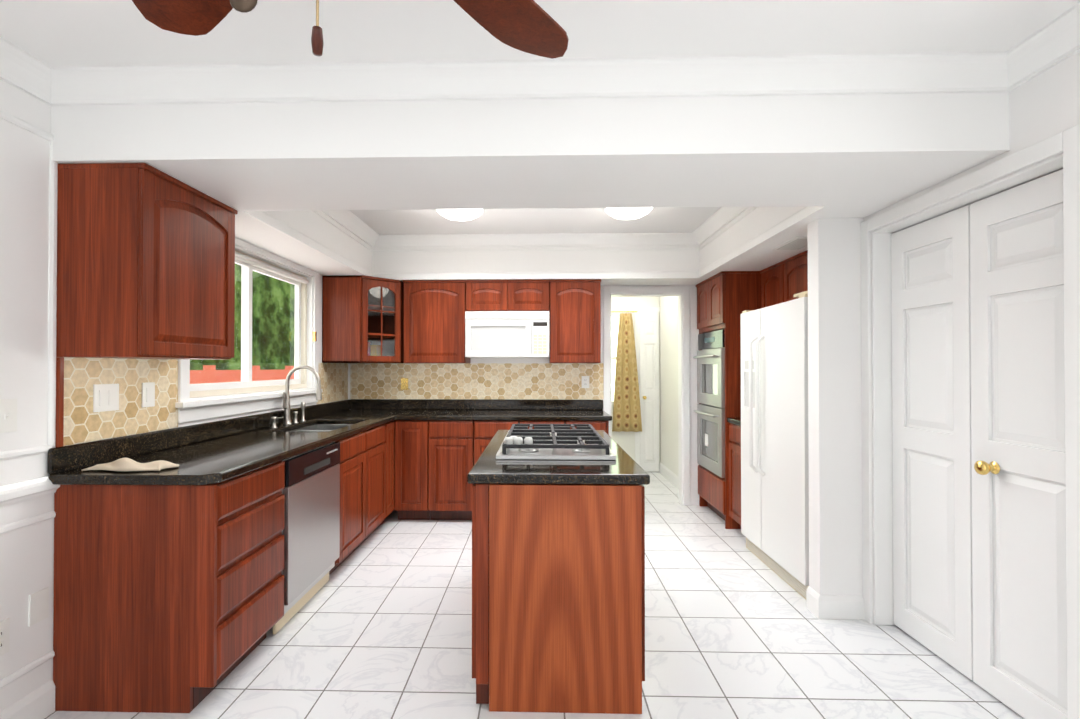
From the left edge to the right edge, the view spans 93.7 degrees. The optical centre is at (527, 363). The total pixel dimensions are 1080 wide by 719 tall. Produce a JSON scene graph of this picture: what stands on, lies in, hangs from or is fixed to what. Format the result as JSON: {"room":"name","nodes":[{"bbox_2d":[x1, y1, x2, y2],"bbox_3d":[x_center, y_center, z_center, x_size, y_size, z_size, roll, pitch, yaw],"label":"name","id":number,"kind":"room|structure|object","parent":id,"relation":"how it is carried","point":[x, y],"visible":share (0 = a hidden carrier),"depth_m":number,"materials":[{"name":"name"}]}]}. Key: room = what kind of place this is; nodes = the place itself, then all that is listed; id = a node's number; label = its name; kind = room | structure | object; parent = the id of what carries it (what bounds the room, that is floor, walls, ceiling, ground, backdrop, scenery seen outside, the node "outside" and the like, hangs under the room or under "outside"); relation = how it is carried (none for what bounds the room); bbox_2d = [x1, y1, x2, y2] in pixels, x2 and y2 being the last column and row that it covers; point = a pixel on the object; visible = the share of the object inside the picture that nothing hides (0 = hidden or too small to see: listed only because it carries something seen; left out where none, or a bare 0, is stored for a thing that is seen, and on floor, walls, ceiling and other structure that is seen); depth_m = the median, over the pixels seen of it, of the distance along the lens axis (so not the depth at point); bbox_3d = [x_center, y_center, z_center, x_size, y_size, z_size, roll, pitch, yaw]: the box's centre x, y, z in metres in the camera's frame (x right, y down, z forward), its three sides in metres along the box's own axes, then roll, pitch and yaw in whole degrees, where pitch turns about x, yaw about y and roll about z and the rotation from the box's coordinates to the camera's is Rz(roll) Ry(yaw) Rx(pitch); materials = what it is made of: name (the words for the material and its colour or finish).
{"room":"kitchen","nodes":[
{"label":"kitchen","id":0,"kind":"room"},
{"bbox_2d":[0,79,346,711],"bbox_3d":[-1.929,0.033,1.584,0.150,2.620,7.060,0,0,2],"label":"wall","id":1,"kind":"structure","parent":0,"point":[26,561],"depth_m":1.86,"materials":[{"name":"white paint"}]},
{"bbox_2d":[0,618,9,655],"bbox_3d":[-1.844,0.965,1.764,0.010,0.118,0.075,0,0,2],"label":"outlet","id":2,"kind":"object","parent":1,"relation":"attached to","point":[5,624],"depth_m":1.78,"materials":[{"name":"white plastic"}]},
{"bbox_2d":[0,398,16,432],"bbox_3d":[-1.839,0.185,1.790,0.020,0.118,0.075,0,0,2],"label":"light switch","id":3,"kind":"object","parent":1,"relation":"attached to","point":[8,407],"depth_m":1.80,"materials":[{"name":"white plastic"}]},
{"bbox_2d":[0,679,54,718],"bbox_3d":[-1.886,1.270,0.062,0.015,0.122,3.800,0,0,2],"label":"baseboard","id":4,"kind":"structure","parent":1,"relation":"attached to","point":[38,703],"depth_m":1.89,"materials":[{"name":"white paint"}]},
{"bbox_2d":[0,36,55,105],"bbox_3d":[-1.851,-1.061,0.070,0.088,0.096,3.780,0,0,2],"label":"crown molding","id":5,"kind":"structure","parent":1,"relation":"attached to","point":[20,69],"depth_m":1.81,"materials":[{"name":"white paint"}]},
{"bbox_2d":[0,109,59,688],"bbox_3d":[-1.876,0.112,0.229,0.028,2.028,4.114,0,0,2],"label":"trim","id":6,"kind":"structure","parent":1,"relation":"attached to","point":[23,490],"depth_m":1.91,"materials":[{"name":"white paint"}]},
{"bbox_2d":[29,587,48,625],"bbox_3d":[-1.843,0.916,1.909,0.006,0.115,0.070,0,0,2],"label":"outlet","id":7,"kind":"object","parent":1,"relation":"attached to","point":[39,600],"depth_m":1.90,"materials":[{"name":"white plastic"}]},
{"bbox_2d":[93,384,118,411],"bbox_3d":[-1.828,0.148,2.200,0.010,0.118,0.125,0,0,2],"label":"light switch","id":8,"kind":"object","parent":1,"relation":"attached to","point":[105,397],"depth_m":2.19,"materials":[{"name":"white plastic"}]},
{"bbox_2d":[63,357,177,445],"bbox_3d":[-1.833,0.153,2.306,0.004,0.352,0.670,0,0,2],"label":"backsplash","id":9,"kind":"structure","parent":1,"relation":"attached to","point":[83,422],"depth_m":2.27,"materials":[{"name":"beige tile"}]},
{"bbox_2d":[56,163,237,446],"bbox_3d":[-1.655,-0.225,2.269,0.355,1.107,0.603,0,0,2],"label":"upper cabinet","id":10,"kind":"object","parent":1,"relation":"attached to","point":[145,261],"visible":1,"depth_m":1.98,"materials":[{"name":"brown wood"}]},
{"bbox_2d":[142,382,154,407],"bbox_3d":[-1.822,0.150,2.435,0.010,0.118,0.075,0,0,2],"label":"outlet","id":11,"kind":"object","parent":1,"relation":"attached to","point":[148,388],"depth_m":2.43,"materials":[{"name":"white plastic"}]},
{"bbox_2d":[175,238,322,422],"bbox_3d":[-1.857,-0.241,3.465,0.195,1.120,1.680,0,0,2],"label":"kitchen window","id":12,"kind":"structure","parent":1,"relation":"in","point":[249,265],"depth_m":3.46,"materials":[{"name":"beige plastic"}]},
{"bbox_2d":[262,218,379,276],"bbox_3d":[-1.397,-0.965,3.599,0.088,0.390,1.860,0,0,2],"label":"crown molding","id":13,"kind":"structure","parent":1,"relation":"attached to","point":[356,226],"depth_m":3.93,"materials":[{"name":"white paint"}]},
{"bbox_2d":[316,363,350,403],"bbox_3d":[-1.759,0.172,4.625,0.030,0.352,0.690,0,0,2],"label":"backsplash","id":14,"kind":"structure","parent":1,"relation":"attached to","point":[333,376],"depth_m":4.64,"materials":[{"name":"beige tile"}]},
{"bbox_2d":[322,275,403,362],"bbox_3d":[-1.464,-0.381,4.671,0.612,0.756,0.624,0,0,2],"label":"upper cabinet","id":15,"kind":"object","parent":1,"relation":"attached to","point":[362,318],"visible":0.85,"depth_m":4.38,"materials":[{"name":"brown wood"}]},
{"bbox_2d":[40,52,1003,105],"bbox_3d":[-0.046,-1.046,1.869,3.420,0.096,0.088,0,0,2],"label":"crown molding","id":16,"kind":"structure","parent":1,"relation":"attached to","point":[976,72],"depth_m":1.86,"materials":[{"name":"white paint"}]},
{"bbox_2d":[380,233,691,279],"bbox_3d":[0.064,-0.957,4.537,2.960,0.390,0.088,0,0,2],"label":"crown molding","id":17,"kind":"structure","parent":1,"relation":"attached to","point":[551,239],"depth_m":4.55,"materials":[{"name":"white paint"}]},
{"bbox_2d":[348,285,698,504],"bbox_3d":[0.262,0.061,4.997,4.350,2.620,0.120,0,0,2],"label":"wall","id":18,"kind":"structure","parent":0,"point":[694,464],"depth_m":4.90,"materials":[{"name":"white paint"}]},
{"bbox_2d":[401,378,407,389],"bbox_3d":[-1.205,0.201,4.966,0.072,0.115,0.009,0,0,2],"label":"outlet","id":19,"kind":"object","parent":18,"relation":"attached to","point":[404,381],"depth_m":4.96,"materials":[{"name":"yellow"}]},
{"bbox_2d":[403,280,469,362],"bbox_3d":[-0.845,-0.380,4.792,0.566,0.754,0.350,0,0,2],"label":"upper cabinet","id":20,"kind":"object","parent":18,"relation":"attached to","point":[434,321],"depth_m":4.62,"materials":[{"name":"brown wood"}]},
{"bbox_2d":[351,363,603,399],"bbox_3d":[-0.511,0.175,4.947,2.508,0.352,0.020,0,0,2],"label":"backsplash","id":21,"kind":"structure","parent":18,"relation":"attached to","point":[368,380],"depth_m":4.95,"materials":[{"name":"beige tile"}]},
{"bbox_2d":[467,280,514,310],"bbox_3d":[-0.337,-0.616,4.780,0.438,0.281,0.350,0,0,2],"label":"upper cabinet","id":22,"kind":"object","parent":18,"relation":"attached to","point":[482,295],"depth_m":4.61,"materials":[{"name":"brown wood"}]},
{"bbox_2d":[465,311,549,357],"bbox_3d":[-0.176,-0.262,4.745,0.760,0.414,0.404,0,0,2],"label":"microwave","id":23,"kind":"object","parent":22,"relation":"attached to","point":[506,334],"visible":1,"depth_m":4.55,"materials":[{"name":"white plastic"}]},
{"bbox_2d":[515,280,550,310],"bbox_3d":[-0.013,-0.616,4.772,0.438,0.281,0.350,0,0,2],"label":"upper cabinet","id":24,"kind":"object","parent":18,"relation":"attached to","point":[530,295],"depth_m":4.60,"materials":[{"name":"brown wood"}]},
{"bbox_2d":[549,279,600,362],"bbox_3d":[0.439,-0.380,4.758,0.460,0.754,0.350,0,0,2],"label":"upper cabinet","id":25,"kind":"object","parent":18,"relation":"attached to","point":[575,313],"depth_m":4.58,"materials":[{"name":"brown wood"}]},
{"bbox_2d":[582,376,588,387],"bbox_3d":[0.565,0.181,4.919,0.075,0.118,0.009,0,0,2],"label":"outlet","id":26,"kind":"object","parent":18,"relation":"attached to","point":[585,379],"depth_m":4.92,"materials":[{"name":"white plastic"}]},
{"bbox_2d":[603,286,689,505],"bbox_3d":[1.157,0.314,4.962,0.830,2.115,0.138,0,0,2],"label":"door frame","id":27,"kind":"structure","parent":18,"relation":"attached to","point":[608,292],"depth_m":4.90,"materials":[{"name":"white paint"}]},
{"bbox_2d":[51,92,1009,209],"bbox_3d":[0.033,-1.026,2.221,3.740,0.490,0.620,0,0,2],"label":"ceiling beam","id":28,"kind":"structure","parent":0,"point":[876,149],"depth_m":1.94,"materials":[{"name":"white paint"}]},
{"bbox_2d":[45,472,1023,718],"bbox_3d":[0.206,1.379,2.322,4.380,0.060,8.670,0,0,2],"label":"floor","id":29,"kind":"structure","parent":0,"point":[378,625],"depth_m":2.38,"materials":[{"name":"tile"}]},
{"bbox_2d":[53,461,284,712],"bbox_3d":[-1.515,0.911,2.230,0.636,0.875,0.547,0,0,2],"label":"base cabinet","id":30,"kind":"object","parent":29,"relation":"on","point":[168,598],"depth_m":1.96,"materials":[{"name":"brown wood"}]},
{"bbox_2d":[47,399,402,484],"bbox_3d":[-1.472,0.408,3.452,0.658,0.139,3.049,0,0,2],"label":"countertop","id":31,"kind":"structure","parent":30,"relation":"on","point":[220,451],"depth_m":2.48,"materials":[{"name":"black stone"}]},
{"bbox_2d":[82,458,178,471],"bbox_3d":[-1.597,0.402,2.045,0.340,0.044,0.144,0,0,2],"label":"cloth","id":32,"kind":"object","parent":31,"relation":"on","point":[124,464],"visible":1,"depth_m":2.01,"materials":[{"name":"beige fabric"}]},
{"bbox_2d":[270,365,321,427],"bbox_3d":[-1.613,0.226,3.644,0.283,0.427,0.462,0,0,2],"label":"gooseneck faucet","id":33,"kind":"object","parent":31,"relation":"on","point":[286,407],"visible":1,"depth_m":3.62,"materials":[{"name":"silver metal"}]},
{"bbox_2d":[288,424,352,431],"bbox_3d":[-1.475,0.576,3.628,0.434,0.189,0.804,0,0,2],"label":"undermount sink","id":34,"kind":"object","parent":31,"relation":"in","point":[322,428],"visible":0.08,"depth_m":4.03,"materials":[{"name":"silver metal"}]},
{"bbox_2d":[273,442,339,633],"bbox_3d":[-1.469,0.912,2.830,0.604,0.860,0.640,0,0,2],"label":"dishwasher","id":35,"kind":"object","parent":29,"relation":"on","point":[311,530],"visible":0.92,"depth_m":2.74,"materials":[{"name":"grey metal"}]},
{"bbox_2d":[311,420,395,513],"bbox_3d":[-1.462,0.928,4.214,0.636,0.875,0.300,0,0,2],"label":"base cabinet","id":36,"kind":"object","parent":29,"relation":"on","point":[381,436],"depth_m":4.04,"materials":[{"name":"brown wood"}]},
{"bbox_2d":[329,448,388,574],"bbox_3d":[-1.477,1.030,3.640,0.636,0.660,0.964,0,0,2],"label":"base cabinet","id":37,"kind":"object","parent":29,"relation":"on","point":[364,472],"depth_m":3.57,"materials":[{"name":"brown wood"}]},
{"bbox_2d":[395,420,434,519],"bbox_3d":[-0.955,0.931,4.645,0.346,0.875,0.626,0,0,2],"label":"base cabinet","id":38,"kind":"object","parent":29,"relation":"on","point":[414,439],"depth_m":4.34,"materials":[{"name":"brown wood"}]},
{"bbox_2d":[399,399,611,420],"bbox_3d":[-0.192,0.418,4.620,1.837,0.139,0.648,0,0,2],"label":"countertop","id":39,"kind":"structure","parent":38,"relation":"on","point":[410,409],"depth_m":4.87,"materials":[{"name":"black stone"}]},
{"bbox_2d":[435,420,482,519],"bbox_3d":[-0.648,0.931,4.637,0.512,0.875,0.626,0,0,2],"label":"base cabinet","id":40,"kind":"object","parent":29,"relation":"on","point":[435,461],"depth_m":4.33,"materials":[{"name":"brown wood"}]},
{"bbox_2d":[483,420,526,450],"bbox_3d":[-0.258,0.931,4.627,0.512,0.875,0.626,0,0,2],"label":"base cabinet","id":41,"kind":"object","parent":29,"relation":"on","point":[490,427],"depth_m":4.32,"materials":[{"name":"brown wood"}]},
{"bbox_2d":[527,420,574,428],"bbox_3d":[0.132,0.931,4.616,0.512,0.875,0.626,0,0,2],"label":"base cabinet","id":42,"kind":"object","parent":29,"relation":"on","point":[528,421],"depth_m":4.31,"materials":[{"name":"brown wood"}]},
{"bbox_2d":[472,484,644,713],"bbox_3d":[0.126,0.911,2.213,0.676,0.875,0.520,0,0,2],"label":"base cabinet","id":43,"kind":"object","parent":29,"relation":"on","point":[558,598],"visible":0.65,"depth_m":1.94,"materials":[{"name":"brown wood"}]},
{"bbox_2d":[467,430,649,484],"bbox_3d":[0.137,0.452,2.643,0.705,0.039,1.397,0,0,2],"label":"countertop","id":44,"kind":"structure","parent":43,"relation":"on","point":[488,467],"depth_m":2.02,"materials":[{"name":"stone"}]},
{"bbox_2d":[496,424,615,459],"bbox_3d":[0.139,0.385,2.702,0.535,0.092,0.910,0,0,2],"label":"gas cooktop","id":45,"kind":"object","parent":44,"relation":"in","point":[556,442],"visible":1,"depth_m":2.41,"materials":[{"name":"silver metal"}]},
{"bbox_2d":[575,421,608,434],"bbox_3d":[0.483,0.931,4.607,0.435,0.875,0.626,0,0,2],"label":"base cabinet","id":46,"kind":"object","parent":29,"relation":"on","point":[598,425],"depth_m":4.30,"materials":[{"name":"brown wood"}]},
{"bbox_2d":[696,271,760,528],"bbox_3d":[1.958,0.303,4.520,0.687,2.128,0.708,0,0,2],"label":"tall cabinet","id":47,"kind":"object","parent":29,"relation":"on","point":[725,299],"visible":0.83,"depth_m":4.18,"materials":[{"name":"brown wood"}]},
{"bbox_2d":[693,329,724,477],"bbox_3d":[1.916,0.338,4.521,0.732,1.240,0.652,0,0,2],"label":"double wall oven","id":48,"kind":"object","parent":47,"relation":"in","point":[710,410],"visible":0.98,"depth_m":4.47,"materials":[{"name":"grey metal"}]},
{"bbox_2d":[729,423,740,528],"bbox_3d":[1.969,0.925,3.969,0.637,0.875,0.384,0,0,2],"label":"base cabinet","id":49,"kind":"object","parent":29,"relation":"on","point":[735,472],"visible":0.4,"depth_m":4.03,"materials":[{"name":"brown wood"}]},
{"bbox_2d":[727,417,740,425],"bbox_3d":[1.964,0.463,3.973,0.647,0.039,0.385,0,0,2],"label":"countertop","id":50,"kind":"structure","parent":49,"relation":"on","point":[735,420],"depth_m":4.05,"materials":[{"name":"stone"}]},
{"bbox_2d":[740,291,808,598],"bbox_3d":[1.881,0.475,3.295,0.733,1.765,0.910,0,0,2],"label":"refrigerator","id":51,"kind":"object","parent":29,"relation":"on","point":[774,451],"visible":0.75,"depth_m":3.18,"materials":[{"name":"white painted metal"},{"name":"beige plastic"}]},
{"bbox_2d":[349,207,720,234],"bbox_3d":[0.038,-1.210,3.558,2.960,0.100,2.050,0,0,2],"label":"ceiling","id":52,"kind":"structure","parent":0,"point":[551,220],"depth_m":4.12,"materials":[{"name":"white paint"}]},
{"bbox_2d":[436,209,483,220],"bbox_3d":[-0.505,-1.121,3.797,0.360,0.075,0.360,0,0,2],"label":"dome ceiling light","id":53,"kind":"object","parent":52,"relation":"attached to","point":[461,214],"visible":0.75,"depth_m":3.74,"materials":[{"name":"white glass"}]},
{"bbox_2d":[604,207,653,219],"bbox_3d":[0.754,-1.121,3.763,0.360,0.075,0.360,0,0,2],"label":"dome ceiling light","id":54,"kind":"object","parent":52,"relation":"attached to","point":[626,213],"visible":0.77,"depth_m":3.71,"materials":[{"name":"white glass"}]},
{"bbox_2d":[0,0,1079,66],"bbox_3d":[-0.102,-1.200,-0.035,3.890,0.180,3.900,0,0,2],"label":"ceiling","id":55,"kind":"structure","parent":0,"point":[77,33],"depth_m":1.67,"materials":[{"name":"white paint"}]},
{"bbox_2d":[132,0,568,58],"bbox_3d":[-0.354,-0.784,0.819,1.047,0.637,1.047,0,0,-7],"label":"ceiling fan","id":56,"kind":"object","parent":55,"relation":"hanging from","point":[531,27],"visible":1,"depth_m":1.23,"materials":[{"name":"brown wood"}]},
{"bbox_2d":[235,205,889,285],"bbox_3d":[0.303,-1.014,3.734,4.200,0.490,2.420,0,0,2],"label":"ceiling","id":57,"kind":"structure","parent":0,"point":[757,221],"depth_m":4.27,"materials":[{"name":"white paint"}]},
{"bbox_2d":[773,236,807,249],"bbox_3d":[1.741,-0.767,3.244,0.180,0.012,0.320,0,0,2],"label":"ceiling vent","id":58,"kind":"object","parent":57,"relation":"in","point":[798,243],"visible":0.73,"depth_m":3.25,"materials":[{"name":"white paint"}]},
{"bbox_2d":[611,296,677,475],"bbox_3d":[1.079,0.128,5.825,1.440,2.500,1.580,0,0,2],"label":"wall","id":59,"kind":"structure","parent":0,"point":[668,385],"depth_m":6.19,"materials":[{"name":"white paint"}]},
{"bbox_2d":[611,311,641,431],"bbox_3d":[1.075,0.099,6.424,0.760,1.528,0.048,0,0,2],"label":"curtain","id":60,"kind":"object","parent":59,"relation":"hanging from","point":[626,412],"visible":1,"depth_m":6.42,"materials":[{"name":"fabric"}]},
{"bbox_2d":[611,307,659,464],"bbox_3d":[1.198,0.334,6.516,1.000,2.100,0.110,0,0,2],"label":"door frame","id":61,"kind":"structure","parent":59,"relation":"attached to","point":[637,348],"depth_m":6.47,"materials":[{"name":"white paint"}]},
{"bbox_2d":[640,312,658,470],"bbox_3d":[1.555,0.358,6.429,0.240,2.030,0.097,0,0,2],"label":"hall door","id":62,"kind":"structure","parent":59,"relation":"in","point":[649,385],"depth_m":6.45,"materials":[{"name":"white paint"}]},
{"bbox_2d":[659,462,677,487],"bbox_3d":[1.669,1.317,5.740,0.015,0.122,1.460,0,0,2],"label":"baseboard","id":63,"kind":"structure","parent":59,"relation":"attached to","point":[673,478],"depth_m":5.99,"materials":[{"name":"white paint"}]},
{"bbox_2d":[807,218,863,594],"bbox_3d":[1.968,0.283,2.744,0.820,2.140,0.110,0,0,2],"label":"wall","id":64,"kind":"structure","parent":0,"point":[834,410],"depth_m":2.70,"materials":[{"name":"white paint"}]},
{"bbox_2d":[239,205,829,221],"bbox_3d":[0.012,-0.973,2.575,2.960,0.390,0.088,0,0,2],"label":"crown molding","id":65,"kind":"structure","parent":64,"relation":"attached to","point":[725,211],"depth_m":2.73,"materials":[{"name":"white paint"}]},
{"bbox_2d":[692,214,813,277],"bbox_3d":[1.474,-0.966,3.523,0.088,0.390,1.860,0,0,2],"label":"crown molding","id":66,"kind":"structure","parent":64,"relation":"attached to","point":[711,226],"depth_m":3.85,"materials":[{"name":"white paint"}]},
{"bbox_2d":[864,51,1079,623],"bbox_3d":[1.809,0.023,0.325,0.150,2.620,4.740,0,0,2],"label":"wall","id":67,"kind":"structure","parent":0,"point":[1044,105],"depth_m":1.75,"materials":[{"name":"white paint"}]},
{"bbox_2d":[860,124,1079,718],"bbox_3d":[1.837,0.295,2.140,0.148,2.105,1.115,0,0,2],"label":"door frame","id":68,"kind":"structure","parent":67,"relation":"attached to","point":[1063,148],"depth_m":2.26,"materials":[{"name":"white paint"}]},
{"bbox_2d":[891,169,1067,718],"bbox_3d":[1.854,0.331,2.139,0.105,2.010,0.957,0,0,2],"label":"bifold closet door","id":69,"kind":"structure","parent":67,"relation":"in","point":[978,463],"depth_m":2.06,"materials":[{"name":"white paint"}]},
{"bbox_2d":[988,2,1079,92],"bbox_3d":[1.680,-1.062,-0.023,0.088,0.096,3.780,0,0,2],"label":"crown molding","id":70,"kind":"structure","parent":67,"relation":"attached to","point":[1048,46],"depth_m":1.69,"materials":[{"name":"white paint"}]},
{"bbox_3d":[2.348,0.052,3.897,0.120,2.620,2.210,0,0,2],"label":"wall","id":71,"kind":"structure","parent":0,"visible":0},
{"bbox_2d":[760,262,783,307],"bbox_3d":[2.104,-0.386,3.975,0.367,0.754,0.380,0,0,2],"label":"upper cabinet","id":72,"kind":"object","parent":71,"relation":"attached to","point":[772,277],"depth_m":3.97,"materials":[{"name":"brown wood"}]},
{"bbox_2d":[781,250,807,301],"bbox_3d":[2.092,-0.589,3.520,0.367,0.356,0.521,0,0,2],"label":"upper cabinet","id":73,"kind":"object","parent":71,"relation":"attached to","point":[786,280],"depth_m":3.61,"materials":[{"name":"brown wood"}]},
{"label":"outside","id":74,"kind":"structure","parent":0,"visible":0},
{"bbox_2d":[190,264,294,369],"bbox_3d":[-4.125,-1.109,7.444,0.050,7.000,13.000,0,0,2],"label":"trees","id":75,"kind":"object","parent":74,"point":[256,344],"depth_m":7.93,"materials":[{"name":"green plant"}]},
{"bbox_2d":[611,316,618,400],"bbox_3d":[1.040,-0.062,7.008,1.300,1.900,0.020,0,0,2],"label":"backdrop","id":76,"kind":"structure","parent":74,"point":[614,328],"depth_m":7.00,"materials":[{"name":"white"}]},
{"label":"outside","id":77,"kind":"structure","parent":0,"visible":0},
{"bbox_2d":[190,365,293,383],"bbox_3d":[-3.064,0.161,6.155,1.860,0.280,9.500,0,0,2],"label":"rail","id":78,"kind":"object","parent":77,"point":[213,371],"depth_m":6.56,"materials":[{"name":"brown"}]}
]}

